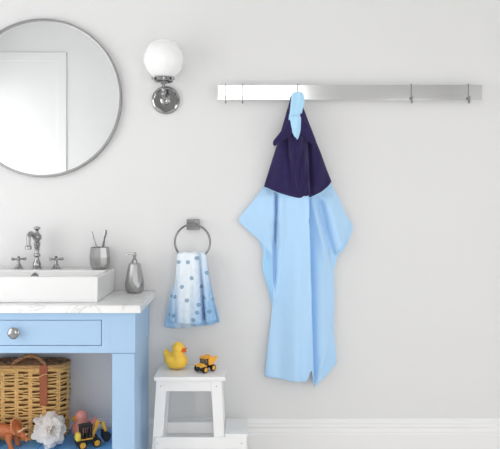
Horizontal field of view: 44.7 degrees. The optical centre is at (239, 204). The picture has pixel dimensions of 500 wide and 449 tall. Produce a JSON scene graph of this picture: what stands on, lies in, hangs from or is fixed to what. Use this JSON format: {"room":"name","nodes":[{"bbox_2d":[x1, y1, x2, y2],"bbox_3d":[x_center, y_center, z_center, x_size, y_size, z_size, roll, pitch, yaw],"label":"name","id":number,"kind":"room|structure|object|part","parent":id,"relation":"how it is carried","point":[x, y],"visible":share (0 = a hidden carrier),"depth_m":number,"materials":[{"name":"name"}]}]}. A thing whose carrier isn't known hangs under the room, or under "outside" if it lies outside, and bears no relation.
{"room":"bathroom","nodes":[
{"label":"bathroom","id":0,"kind":"room"},
{"bbox_2d":[0,0,499,417],"bbox_3d":[0.200,-0.230,3.260,5.000,3.100,0.120,0,0,0],"label":"wall","id":1,"kind":"structure","parent":0,"point":[417,272],"depth_m":3.20,"materials":[{"name":"grey paint"}]},
{"bbox_2d":[0,18,121,176],"bbox_3d":[-1.033,-0.560,3.185,0.830,0.830,0.026,0,0,0],"label":"round mirror","id":2,"kind":"object","parent":1,"relation":"attached to","point":[61,90],"visible":1,"depth_m":3.18,"materials":[{"name":"silver mirror"}]},
{"bbox_2d":[143,39,183,113],"bbox_3d":[-0.390,-0.661,3.100,0.205,0.368,0.205,0,0,0],"label":"wall sconce","id":3,"kind":"object","parent":1,"relation":"attached to","point":[163,59],"visible":1,"depth_m":3.05,"materials":[{"name":"white glass"}]},
{"bbox_3d":[-0.390,-0.746,3.100,0.205,0.196,0.205,0,0,0],"label":"lamp shade","id":4,"kind":"part","parent":3,"relation":"part of","materials":[{"name":"white glass"}]},
{"bbox_3d":[-0.390,-0.581,3.128,0.028,0.084,0.085,0,0,0],"label":"arm","id":5,"kind":"part","parent":3,"relation":"part of","materials":[{"name":"silver metal"}]},
{"bbox_2d":[174,219,210,253],"bbox_3d":[-0.246,0.181,3.170,0.192,0.213,0.060,0,0,0],"label":"towel ring","id":6,"kind":"object","parent":1,"relation":"attached to","point":[192,224],"visible":0.81,"depth_m":3.14,"materials":[{"name":"metal"}]},
{"bbox_2d":[164,251,219,327],"bbox_3d":[-0.249,0.439,3.129,0.287,0.400,0.086,0,0,0],"label":"hand towel","id":7,"kind":"object","parent":6,"relation":"hanging from","point":[191,303],"visible":1,"depth_m":3.11,"materials":[{"name":"fabric"}]},
{"bbox_2d":[68,418,499,448],"bbox_3d":[0.200,1.221,3.190,5.000,0.199,0.020,0,0,0],"label":"baseboard","id":8,"kind":"structure","parent":1,"relation":"attached to","point":[263,433],"depth_m":3.18,"materials":[{"name":"white paint"}]},
{"bbox_2d":[218,85,481,99],"bbox_3d":[0.571,-0.585,3.178,1.372,0.077,0.045,0,0,0],"label":"wall rail","id":9,"kind":"object","parent":1,"relation":"attached to","point":[233,92],"visible":1,"depth_m":3.15,"materials":[{"name":"metal"}]},
{"bbox_2d":[467,84,470,102],"bbox_3d":[1.185,-0.577,3.150,0.008,0.105,0.038,0,0,0],"label":"hook","id":10,"kind":"object","parent":9,"relation":"hanging from","point":[469,97],"visible":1,"depth_m":3.15,"materials":[{"name":"metal"}]},
{"bbox_3d":[0.200,1.370,1.010,5.200,0.100,4.620,0,0,0],"label":"floor","id":11,"kind":"structure","parent":0,"visible":0},
{"bbox_2d":[0,304,148,448],"bbox_3d":[-1.013,0.902,2.942,1.080,0.835,0.466,0,0,0],"label":"vanity cabinet","id":12,"kind":"object","parent":11,"relation":"on","point":[123,335],"visible":0.77,"depth_m":2.75,"materials":[{"name":"blue paint"}]},
{"bbox_3d":[-1.014,0.574,2.729,0.053,0.053,0.040,0,0,0],"label":"knob","id":13,"kind":"part","parent":12,"relation":"part of","materials":[{"name":"silver metal"}]},
{"bbox_2d":[0,418,27,448],"bbox_3d":[-1.158,1.099,2.951,0.289,0.140,0.093,0,0,13],"label":"dinosaur","id":14,"kind":"object","parent":12,"relation":"on","point":[15,430],"visible":1,"depth_m":2.92,"materials":[{"name":"orange plastic"}]},
{"bbox_2d":[0,353,70,440],"bbox_3d":[-1.075,0.955,3.089,0.427,0.429,0.195,0,0,0],"label":"wicker basket","id":15,"kind":"object","parent":12,"relation":"on","point":[31,385],"visible":0.9,"depth_m":3.02,"materials":[{"name":"beige wicker"}]},
{"bbox_3d":[-1.044,0.782,3.025,0.189,0.084,0.043,0,0,0],"label":"handle","id":16,"kind":"part","parent":15,"relation":"part of","materials":[{"name":"brown wicker"}]},
{"bbox_3d":[-1.075,0.796,3.092,0.410,0.029,0.159,0,0,0],"label":"lid","id":17,"kind":"part","parent":15,"relation":"part of","materials":[{"name":"brown wicker"}]},
{"bbox_2d":[31,411,66,448],"bbox_3d":[-0.916,1.084,2.928,0.162,0.171,0.153,0,0,0],"label":"bath pouf","id":18,"kind":"object","parent":12,"relation":"on","point":[49,430],"visible":1,"depth_m":2.90,"materials":[{"name":"white fabric"}]},
{"bbox_3d":[-1.018,0.578,2.914,0.781,0.112,0.332,0,0,0],"label":"drawer","id":19,"kind":"part","parent":12,"relation":"part of","materials":[{"name":"blue paint"}]},
{"bbox_2d":[0,429,111,448],"bbox_3d":[-1.013,1.185,2.965,1.026,0.030,0.416,0,0,0],"label":"shelf","id":20,"kind":"object","parent":12,"relation":"attached to","point":[69,440],"depth_m":2.97,"materials":[{"name":"blue wood"}]},
{"bbox_2d":[0,291,154,312],"bbox_3d":[-1.013,0.467,2.960,1.136,0.035,0.476,0,0,0],"label":"countertop","id":21,"kind":"structure","parent":12,"relation":"on","point":[116,301],"depth_m":2.72,"materials":[{"name":"white stone"}]},
{"bbox_2d":[0,256,114,302],"bbox_3d":[-1.040,0.356,2.989,0.776,0.187,0.398,0,0,0],"label":"vessel sink","id":22,"kind":"object","parent":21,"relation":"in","point":[26,285],"depth_m":2.79,"materials":[{"name":"white ceramic"}]},
{"bbox_3d":[-1.141,0.296,3.135,0.059,0.068,0.059,0,0,27],"label":"tap handle","id":23,"kind":"part","parent":22,"relation":"part of","materials":[{"name":"silver metal"}]},
{"bbox_2d":[25,226,41,269],"bbox_3d":[-1.050,0.220,3.102,0.054,0.220,0.121,0,0,6],"label":"faucet","id":24,"kind":"object","parent":22,"relation":"on","point":[36,236],"visible":1,"depth_m":3.12,"materials":[{"name":"silver metal"}]},
{"bbox_3d":[-1.058,0.172,3.089,0.024,0.080,0.082,0,0,12],"label":"spout","id":25,"kind":"part","parent":24,"relation":"part of","materials":[{"name":"silver metal"}]},
{"bbox_3d":[-0.948,0.296,3.135,0.059,0.068,0.059,0,0,27],"label":"tap handle","id":26,"kind":"part","parent":22,"relation":"part of","materials":[{"name":"silver metal"}]},
{"bbox_2d":[89,247,109,269],"bbox_3d":[-0.724,0.274,3.138,0.108,0.112,0.103,0,0,0],"label":"tumbler","id":27,"kind":"object","parent":22,"relation":"on","point":[99,257],"visible":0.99,"depth_m":3.10,"materials":[{"name":"grey glass"}]},
{"bbox_2d":[90,232,97,247],"bbox_3d":[-0.740,0.225,3.134,0.066,0.179,0.011,0,0,-23],"label":"toothbrush","id":28,"kind":"object","parent":27,"relation":"in","point":[91,233],"visible":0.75,"depth_m":3.13,"materials":[{"name":"grey plastic"}]},
{"bbox_2d":[102,230,106,247],"bbox_3d":[-0.707,0.222,3.131,0.043,0.187,0.014,0,0,-7],"label":"toothbrush","id":29,"kind":"object","parent":27,"relation":"in","point":[105,231],"visible":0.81,"depth_m":3.13,"materials":[{"name":"grey plastic"}]},
{"bbox_2d":[125,252,143,292],"bbox_3d":[-0.542,0.346,3.125,0.096,0.207,0.096,0,0,0],"label":"soap dispenser","id":30,"kind":"object","parent":21,"relation":"on","point":[134,282],"visible":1,"depth_m":3.09,"materials":[{"name":"grey glass"}]},
{"bbox_2d":[71,410,96,435],"bbox_3d":[-0.786,1.101,3.071,0.130,0.136,0.092,0,0,-27],"label":"rubber duck","id":31,"kind":"object","parent":12,"relation":"on","point":[81,416],"visible":0.55,"depth_m":3.04},
{"bbox_2d":[74,420,110,448],"bbox_3d":[-0.717,1.110,2.961,0.172,0.117,0.085,0,0,-28],"label":"toy digger","id":32,"kind":"object","parent":12,"relation":"on","point":[81,440],"visible":1,"depth_m":2.94,"materials":[{"name":"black plastic"}]},
{"bbox_3d":[-0.668,1.087,2.987,0.029,0.050,0.017,0,0,-28],"label":"dipper arm","id":33,"kind":"part","parent":32,"relation":"part of","materials":[{"name":"yellow plastic"}]},
{"bbox_3d":[-0.528,0.902,2.783,0.110,0.835,0.075,0,0,0],"label":"leg","id":34,"kind":"part","parent":12,"relation":"part of","materials":[{"name":"blue paint"}]},
{"bbox_3d":[-0.487,0.892,2.960,0.020,0.815,0.280,0,0,0],"label":"panel","id":35,"kind":"part","parent":12,"relation":"part of","materials":[{"name":"blue paint"}]},
{"bbox_3d":[-0.528,0.902,3.138,0.110,0.835,0.075,0,0,0],"label":"leg","id":36,"kind":"part","parent":12,"relation":"part of","materials":[{"name":"blue paint"}]},
{"bbox_2d":[152,366,247,448],"bbox_3d":[-0.192,1.069,2.996,0.477,0.502,0.216,0,0,0],"label":"step stool","id":37,"kind":"object","parent":11,"relation":"on","point":[232,433],"visible":0.98,"depth_m":2.90,"materials":[{"name":"white paint"}]},
{"bbox_3d":[-0.390,1.078,2.913,0.081,0.483,0.022,0,0,0],"label":"leg","id":38,"kind":"part","parent":37,"relation":"part of","materials":[{"name":"white paint"}]},
{"bbox_3d":[-0.390,1.078,3.081,0.081,0.483,0.022,0,0,0],"label":"leg","id":39,"kind":"part","parent":37,"relation":"part of","materials":[{"name":"white paint"}]},
{"bbox_2d":[163,342,187,368],"bbox_3d":[-0.323,0.749,3.035,0.130,0.136,0.092,0,0,24],"label":"rubber duck","id":40,"kind":"object","parent":37,"relation":"on","point":[176,359],"visible":1,"depth_m":3.00},
{"bbox_3d":[-0.186,1.133,3.098,0.437,0.054,0.012,0,0,0],"label":"rail","id":41,"kind":"part","parent":37,"relation":"part of","materials":[{"name":"white paint"}]},
{"bbox_3d":[-0.186,1.133,2.897,0.437,0.054,0.012,0,0,0],"label":"rail","id":42,"kind":"part","parent":37,"relation":"part of","materials":[{"name":"white paint"}]},
{"bbox_2d":[194,354,216,373],"bbox_3d":[-0.168,0.780,2.997,0.072,0.074,0.104,0,0,42],"label":"dump truck","id":43,"kind":"object","parent":37,"relation":"on","point":[207,361],"visible":1,"depth_m":2.98,"materials":[{"name":"yellow plastic"}]},
{"bbox_3d":[-0.101,1.078,2.913,0.077,0.483,0.022,0,0,0],"label":"leg","id":44,"kind":"part","parent":37,"relation":"part of","materials":[{"name":"white paint"}]},
{"bbox_3d":[-0.101,1.078,3.081,0.077,0.483,0.022,0,0,0],"label":"leg","id":45,"kind":"part","parent":37,"relation":"part of","materials":[{"name":"white paint"}]},
{"bbox_3d":[0.300,-0.577,3.150,0.008,0.105,0.038,0,0,0],"label":"hook","id":46,"kind":"object","parent":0,"visible":0},
{"bbox_2d":[239,92,352,387],"bbox_3d":[0.291,0.184,3.130,0.593,1.533,0.116,0,0,0],"label":"towel","id":47,"kind":"object","parent":46,"relation":"hanging from","point":[300,223],"visible":1,"depth_m":3.13,"materials":[{"name":"blue fabric"}]},
{"bbox_2d":[264,96,331,197],"bbox_3d":[0.299,-0.298,3.142,0.350,0.527,0.084,0,0,0],"label":"hood","id":48,"kind":"object","parent":47,"relation":"attached to","point":[284,179],"depth_m":3.11,"materials":[{"name":"purple fabric"}]}
]}

